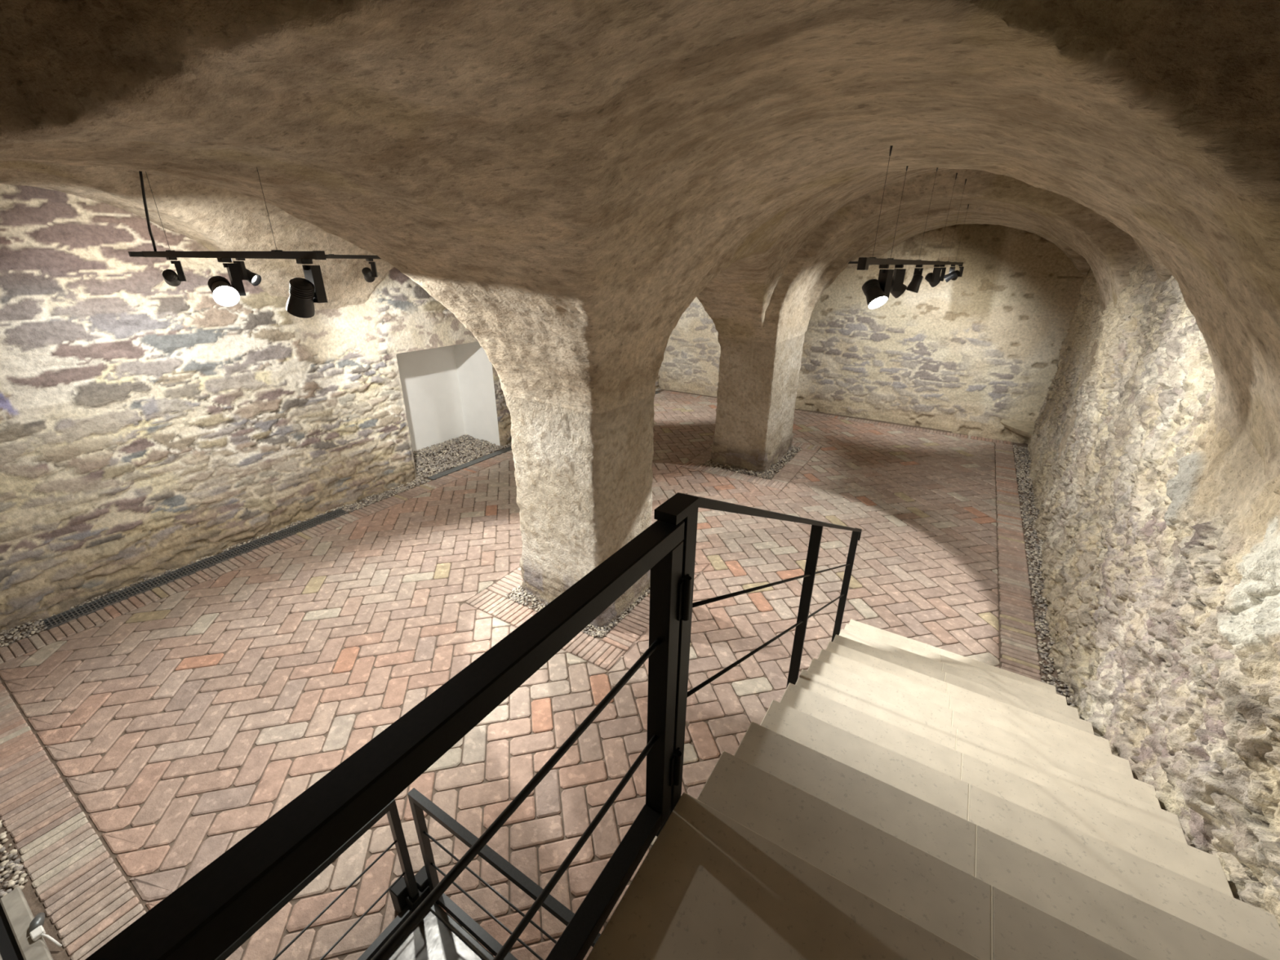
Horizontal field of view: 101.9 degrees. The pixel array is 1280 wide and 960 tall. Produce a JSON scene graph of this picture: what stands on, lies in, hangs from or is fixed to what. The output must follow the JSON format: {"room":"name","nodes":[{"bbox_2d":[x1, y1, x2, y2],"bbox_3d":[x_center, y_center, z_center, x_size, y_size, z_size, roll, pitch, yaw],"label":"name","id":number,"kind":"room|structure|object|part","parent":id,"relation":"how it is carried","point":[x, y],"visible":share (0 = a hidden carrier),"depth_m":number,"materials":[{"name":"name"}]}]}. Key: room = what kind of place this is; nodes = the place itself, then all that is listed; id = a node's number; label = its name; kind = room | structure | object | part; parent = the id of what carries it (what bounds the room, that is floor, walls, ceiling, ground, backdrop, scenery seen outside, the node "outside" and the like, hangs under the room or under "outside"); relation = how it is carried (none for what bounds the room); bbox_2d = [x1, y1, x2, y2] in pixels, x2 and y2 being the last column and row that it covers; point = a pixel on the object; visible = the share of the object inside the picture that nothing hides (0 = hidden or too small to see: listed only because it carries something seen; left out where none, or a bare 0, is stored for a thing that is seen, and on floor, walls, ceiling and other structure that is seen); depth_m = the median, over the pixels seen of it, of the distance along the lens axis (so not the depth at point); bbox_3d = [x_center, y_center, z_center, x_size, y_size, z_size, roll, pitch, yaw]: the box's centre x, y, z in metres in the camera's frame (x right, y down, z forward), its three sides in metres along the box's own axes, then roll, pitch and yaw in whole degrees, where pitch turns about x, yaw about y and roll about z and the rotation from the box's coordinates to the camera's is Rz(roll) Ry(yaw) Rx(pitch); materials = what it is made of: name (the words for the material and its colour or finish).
{"room":"vaulted stone cellar","nodes":[
{"label":"vaulted stone cellar","id":0,"kind":"room"},
{"bbox_2d":[0,183,660,632],"bbox_3d":[-3.749,-2.416,9.301,0.263,4.794,17.085,14,26,29],"label":"wall","id":1,"kind":"structure","parent":0,"point":[150,427],"depth_m":6.31,"materials":[{"name":"beige stone"}]},
{"bbox_2d":[395,341,500,454],"bbox_3d":[-4.070,-1.536,10.364,1.100,2.320,2.100,14,26,29],"label":"wall","id":2,"kind":"structure","parent":0,"point":[448,392],"depth_m":11.02,"materials":[{"name":"white paint"}]},
{"bbox_2d":[0,388,1070,959],"bbox_3d":[0.051,0.701,8.039,11.400,0.026,17.200,14,26,29],"label":"floor","id":3,"kind":"structure","parent":0,"point":[144,736],"depth_m":5.20,"materials":[{"name":"brick"}]},
{"bbox_2d":[0,819,27,897],"bbox_3d":[-5.479,2.279,4.141,3.482,0.047,0.221,14,26,29],"label":"gravel bed","id":4,"kind":"object","parent":3,"relation":"on","point":[12,865],"visible":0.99,"depth_m":3.44,"materials":[{"name":"grey gravel"}]},
{"bbox_2d":[0,887,53,959],"bbox_3d":[-4.173,2.644,3.248,3.900,0.070,0.355,14,26,29],"label":"kerb","id":5,"kind":"object","parent":3,"relation":"on","point":[16,943],"visible":1,"depth_m":3.10,"materials":[{"name":"beige stone"}]},
{"bbox_2d":[29,912,62,947],"bbox_3d":[-3.542,2.685,3.078,0.293,0.089,0.081,14,26,29],"label":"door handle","id":6,"kind":"object","parent":5,"relation":"on","point":[37,931],"visible":1,"depth_m":3.07,"materials":[{"name":"white plastic"}]},
{"bbox_2d":[40,508,348,629],"bbox_3d":[-5.670,1.050,7.051,0.245,0.022,3.390,14,26,29],"label":"drain grating","id":7,"kind":"object","parent":3,"relation":"on","point":[62,618],"visible":1,"depth_m":6.68,"materials":[{"name":"metal"}]},
{"bbox_2d":[214,799,418,959],"bbox_3d":[-1.945,2.574,2.247,0.042,1.001,2.132,14,26,29],"label":"guard rail","id":8,"kind":"object","parent":3,"relation":"on","point":[391,809],"visible":0.64,"depth_m":2.86,"materials":[{"name":"grey metal"}]},
{"bbox_3d":[-1.943,2.408,2.177,0.012,0.012,2.090,14,26,29],"label":"rod","id":9,"kind":"part","parent":8,"relation":"part of","materials":[{"name":"grey metal"}]},
{"bbox_3d":[-1.946,2.675,2.290,0.012,0.012,2.090,14,26,29],"label":"rod","id":10,"kind":"part","parent":8,"relation":"part of","materials":[{"name":"grey metal"}]},
{"bbox_3d":[-1.949,2.979,2.418,0.042,0.059,2.048,14,26,29],"label":"rail","id":11,"kind":"part","parent":8,"relation":"part of","materials":[{"name":"grey metal"}]},
{"bbox_3d":[-1.393,2.253,3.074,0.042,0.960,0.042,14,26,29],"label":"post","id":12,"kind":"part","parent":8,"relation":"part of","materials":[{"name":"grey metal"}]},
{"bbox_2d":[0,388,661,647],"bbox_3d":[-3.190,-0.525,10.841,0.416,0.049,14.669,14,26,29],"label":"gravel bed","id":13,"kind":"object","parent":3,"relation":"on","point":[357,505],"visible":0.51,"depth_m":7.20,"materials":[{"name":"grey gravel"}]},
{"bbox_2d":[386,866,494,959],"bbox_3d":[-1.283,3.085,2.063,1.760,0.225,2.270,14,26,29],"label":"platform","id":14,"kind":"object","parent":3,"relation":"on","point":[437,935],"visible":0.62,"depth_m":3.10,"materials":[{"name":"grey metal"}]},
{"bbox_3d":[-1.232,3.190,2.034,1.600,0.055,2.210,14,26,29],"label":"edge frame","id":15,"kind":"part","parent":14,"relation":"part of","materials":[{"name":"grey metal"}]},
{"bbox_2d":[413,434,505,477],"bbox_3d":[-3.998,-0.531,10.738,1.314,0.126,2.093,14,26,29],"label":"gravel bed","id":16,"kind":"object","parent":3,"relation":"on","point":[420,460],"visible":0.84,"depth_m":10.75,"materials":[{"name":"grey gravel"}]},
{"bbox_2d":[407,787,600,959],"bbox_3d":[-0.644,2.376,2.748,1.542,1.001,0.042,14,26,29],"label":"guard rail","id":17,"kind":"object","parent":3,"relation":"on","point":[419,802],"visible":0.9,"depth_m":2.83,"materials":[{"name":"grey metal"}]},
{"bbox_3d":[-1.280,2.235,3.119,0.042,0.960,0.042,14,26,29],"label":"post","id":18,"kind":"part","parent":17,"relation":"part of","materials":[{"name":"grey metal"}]},
{"bbox_3d":[-0.648,2.782,2.919,1.458,0.059,0.042,14,26,29],"label":"rail","id":19,"kind":"part","parent":17,"relation":"part of","materials":[{"name":"grey metal"}]},
{"bbox_3d":[-0.645,2.478,2.791,1.500,0.012,0.012,14,26,29],"label":"rod","id":20,"kind":"part","parent":17,"relation":"part of","materials":[{"name":"grey metal"}]},
{"bbox_3d":[-0.642,2.211,2.678,1.500,0.012,0.012,14,26,29],"label":"rod","id":21,"kind":"part","parent":17,"relation":"part of","materials":[{"name":"grey metal"}]},
{"bbox_2d":[427,391,660,479],"bbox_3d":[-1.667,-1.386,12.926,0.170,0.018,8.400,14,26,29],"label":"channel","id":22,"kind":"object","parent":3,"relation":"on","point":[507,449],"visible":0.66,"depth_m":10.36,"materials":[{"name":"grey metal"}]},
{"bbox_2d":[504,584,649,637],"bbox_3d":[-0.666,1.338,6.489,1.476,0.044,1.434,14,26,29],"label":"gravel bed","id":23,"kind":"object","parent":3,"relation":"on","point":[514,597],"visible":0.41,"depth_m":6.14,"materials":[{"name":"grey gravel"}]},
{"bbox_2d":[503,392,655,627],"bbox_3d":[-0.667,0.218,6.058,1.439,2.522,1.221,14,26,29],"label":"stone pillar","id":24,"kind":"structure","parent":3,"relation":"on","point":[584,481],"depth_m":5.52,"materials":[{"name":"beige stone"}]},
{"bbox_2d":[702,444,801,479],"bbox_3d":[2.419,-0.509,10.942,1.440,0.051,2.181,14,26,29],"label":"gravel bed","id":25,"kind":"object","parent":3,"relation":"on","point":[763,474],"visible":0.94,"depth_m":10.30,"materials":[{"name":"grey gravel"}]},
{"bbox_2d":[711,333,804,472],"bbox_3d":[2.407,-1.649,10.559,1.250,2.521,1.866,14,26,29],"label":"stone pillar","id":26,"kind":"structure","parent":3,"relation":"on","point":[757,384],"depth_m":9.93,"materials":[{"name":"beige stone"}]},
{"bbox_2d":[586,619,1279,959],"bbox_3d":[1.115,2.075,1.950,1.831,2.210,7.487,14,26,29],"label":"staircase","id":27,"kind":"structure","parent":3,"relation":"on","point":[904,798],"depth_m":1.81,"materials":[{"name":"stone"}]},
{"bbox_2d":[84,520,684,959],"bbox_3d":[-0.764,1.068,0.177,0.058,1.007,3.175,14,26,29],"label":"landing railing","id":28,"kind":"object","parent":27,"relation":"attached to","point":[206,914],"visible":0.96,"depth_m":0.73,"materials":[{"name":"black metal"}]},
{"bbox_3d":[-0.773,0.909,0.089,0.015,0.015,3.130,14,26,29],"label":"rod","id":29,"kind":"part","parent":28,"relation":"part of","materials":[{"name":"black metal"}]},
{"bbox_3d":[-0.776,1.213,0.217,0.015,0.015,3.130,14,26,29],"label":"rod","id":30,"kind":"part","parent":28,"relation":"part of","materials":[{"name":"black metal"}]},
{"bbox_3d":[-0.784,1.511,0.337,0.058,0.057,3.115,14,26,29],"label":"rail","id":31,"kind":"part","parent":28,"relation":"part of","materials":[{"name":"black metal"}]},
{"bbox_3d":[0.059,0.586,1.407,0.058,0.955,0.057,14,26,29],"label":"post","id":32,"kind":"part","parent":28,"relation":"part of","materials":[{"name":"black metal"}]},
{"bbox_2d":[653,492,862,836],"bbox_3d":[1.028,0.807,3.179,0.080,2.888,3.686,14,26,29],"label":"stair railing","id":33,"kind":"object","parent":27,"relation":"attached to","point":[680,507],"visible":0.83,"depth_m":1.53,"materials":[{"name":"black metal"}]},
{"bbox_3d":[0.097,0.618,1.486,0.058,1.195,0.060,14,26,29],"label":"post","id":34,"kind":"part","parent":33,"relation":"part of","materials":[{"name":"black metal"}]},
{"bbox_3d":[1.020,0.271,2.952,0.058,1.723,3.670,14,26,29],"label":"handrail","id":35,"kind":"part","parent":33,"relation":"part of","materials":[{"name":"black metal"}]},
{"bbox_3d":[1.007,0.858,3.185,0.013,1.686,3.445,14,26,29],"label":"rod","id":36,"kind":"part","parent":33,"relation":"part of","materials":[{"name":"black metal"}]},
{"bbox_3d":[1.010,0.554,3.057,0.013,1.686,3.445,14,26,29],"label":"rod","id":37,"kind":"part","parent":33,"relation":"part of","materials":[{"name":"black metal"}]},
{"bbox_3d":[0.980,0.811,3.120,0.058,1.227,0.022,14,26,29],"label":"post","id":38,"kind":"part","parent":33,"relation":"part of","materials":[{"name":"black metal"}]},
{"bbox_3d":[1.909,1.016,4.837,0.058,1.231,0.022,14,26,29],"label":"post","id":39,"kind":"part","parent":33,"relation":"part of","materials":[{"name":"black metal"}]},
{"bbox_2d":[1013,444,1074,706],"bbox_3d":[6.187,0.708,8.149,0.336,0.050,9.081,14,26,29],"label":"gravel bed","id":40,"kind":"object","parent":3,"relation":"on","point":[1024,459],"visible":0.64,"depth_m":7.13,"materials":[{"name":"grey gravel"}]},
{"bbox_2d":[0,0,1279,511],"bbox_3d":[0.363,-1.634,6.739,10.129,5.424,17.386,14,26,29],"label":"ceiling","id":41,"kind":"structure","parent":0,"point":[566,179],"depth_m":2.30,"materials":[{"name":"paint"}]},
{"bbox_2d":[138,167,326,259],"bbox_3d":[-2.709,-1.769,3.189,2.400,0.750,0.060,14,26,29],"label":"track","id":42,"kind":"object","parent":41,"relation":"hanging from","point":[273,254],"visible":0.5,"depth_m":3.24,"materials":[{"name":"black metal"}]},
{"bbox_2d":[208,257,245,306],"bbox_3d":[-2.663,-1.270,3.333,0.177,0.291,0.210,-18,29,-37],"label":"track spotlight","id":43,"kind":"object","parent":42,"relation":"hanging from","point":[224,293],"visible":0.98,"depth_m":3.32,"materials":[{"name":"black metal"}]},
{"bbox_2d":[285,258,327,318],"bbox_3d":[-1.873,-1.063,2.885,0.195,0.308,0.181,14,26,29],"label":"track spotlight","id":44,"kind":"object","parent":42,"relation":"hanging from","point":[304,293],"visible":0.99,"depth_m":2.86,"materials":[{"name":"black metal"}]},
{"bbox_2d":[128,231,381,258],"bbox_3d":[-1.612,-3.907,8.257,0.040,0.765,10.220,14,26,29],"label":"track","id":45,"kind":"object","parent":41,"relation":"hanging from","point":[132,254],"visible":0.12,"depth_m":5.79,"materials":[{"name":"black metal"}]},
{"bbox_2d":[162,257,186,286],"bbox_3d":[-4.197,-1.870,4.663,0.154,0.250,0.180,-17,29,-36],"label":"track spotlight","id":46,"kind":"object","parent":45,"relation":"hanging from","point":[171,277],"visible":1,"depth_m":4.63,"materials":[{"name":"black metal"}]},
{"bbox_2d":[233,257,261,285],"bbox_3d":[-3.871,-2.050,5.113,0.184,0.262,0.154,2,23,3],"label":"track spotlight","id":47,"kind":"object","parent":45,"relation":"hanging from","point":[253,278],"visible":0.87,"depth_m":5.10,"materials":[{"name":"black metal"}]},
{"bbox_2d":[361,258,377,282],"bbox_3d":[-3.204,-2.479,6.149,0.154,0.264,0.184,-8,24,-19],"label":"track spotlight","id":48,"kind":"object","parent":45,"relation":"hanging from","point":[370,275],"visible":1,"depth_m":6.11,"materials":[{"name":"black metal"}]},
{"bbox_2d":[848,261,857,263],"bbox_3d":[4.300,-4.465,9.789,3.112,0.715,0.040,14,26,29],"label":"track","id":49,"kind":"object","parent":41,"relation":"hanging from","point":[850,262],"visible":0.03,"depth_m":10.00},
{"bbox_2d":[857,145,968,270],"bbox_3d":[3.640,-3.115,6.164,0.051,1.095,8.264,15,27,30],"label":"track","id":50,"kind":"object","parent":41,"relation":"hanging from","point":[863,262],"visible":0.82,"depth_m":3.85,"materials":[{"name":"black metal"}]},
{"bbox_2d":[862,264,893,309],"bbox_3d":[1.740,-1.407,3.787,0.178,0.307,0.207,-5,23,-12],"label":"track spotlight","id":51,"kind":"object","parent":50,"relation":"hanging from","point":[877,291],"visible":0.98,"depth_m":3.77,"materials":[{"name":"black metal"}]},
{"bbox_2d":[889,264,906,297],"bbox_3d":[2.135,-1.649,4.314,0.184,0.265,0.154,0,23,-1],"label":"track spotlight","id":52,"kind":"object","parent":50,"relation":"hanging from","point":[898,288],"visible":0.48,"depth_m":4.25,"materials":[{"name":"black metal"}]},
{"bbox_2d":[906,264,924,293],"bbox_3d":[2.773,-2.023,5.218,0.143,0.265,0.160,14,26,29],"label":"track spotlight","id":53,"kind":"object","parent":50,"relation":"hanging from","point":[914,285],"visible":0.99,"depth_m":5.19,"materials":[{"name":"black metal"}]},
{"bbox_2d":[924,264,942,287],"bbox_3d":[3.682,-2.551,6.493,0.184,0.266,0.154,-4,23,-10],"label":"track spotlight","id":54,"kind":"object","parent":50,"relation":"hanging from","point":[933,279],"visible":1,"depth_m":6.44,"materials":[{"name":"black metal"}]},
{"bbox_2d":[939,264,946,280],"bbox_3d":[3.999,-2.754,6.963,0.158,0.253,0.182,14,26,29],"label":"track spotlight","id":55,"kind":"object","parent":50,"relation":"hanging from","point":[944,268],"visible":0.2,"depth_m":6.89,"materials":[{"name":"black metal"}]},
{"bbox_2d":[944,264,956,282],"bbox_3d":[4.905,-3.260,8.201,0.184,0.266,0.162,14,26,29],"label":"track spotlight","id":56,"kind":"object","parent":50,"relation":"hanging from","point":[952,273],"visible":0.98,"depth_m":8.18,"materials":[{"name":"black metal"}]},
{"bbox_2d":[951,264,964,279],"bbox_3d":[5.709,-3.733,9.342,0.154,0.265,0.184,5,23,10],"label":"track spotlight","id":57,"kind":"object","parent":50,"relation":"hanging from","point":[959,273],"visible":0.62,"depth_m":9.28,"materials":[{"name":"black metal"}]},
{"bbox_2d":[657,223,1088,444],"bbox_3d":[4.789,-4.073,13.391,10.620,4.830,0.310,14,26,29],"label":"wall","id":58,"kind":"structure","parent":0,"point":[966,354],"depth_m":12.22,"materials":[{"name":"beige stone"}]},
{"bbox_2d":[1000,418,1035,438],"bbox_3d":[8.641,-1.143,11.715,0.870,0.310,0.650,14,26,29],"label":"stone slab","id":59,"kind":"object","parent":58,"relation":"attached to","point":[1026,428],"visible":0.65,"depth_m":11.74,"materials":[{"name":"beige stone"}]},
{"bbox_2d":[1027,253,1279,926],"bbox_3d":[4.513,-0.678,4.467,0.340,5.510,17.125,15,27,30],"label":"wall","id":60,"kind":"structure","parent":0,"point":[1160,569],"depth_m":3.56,"materials":[{"name":"beige stone"}]}
]}

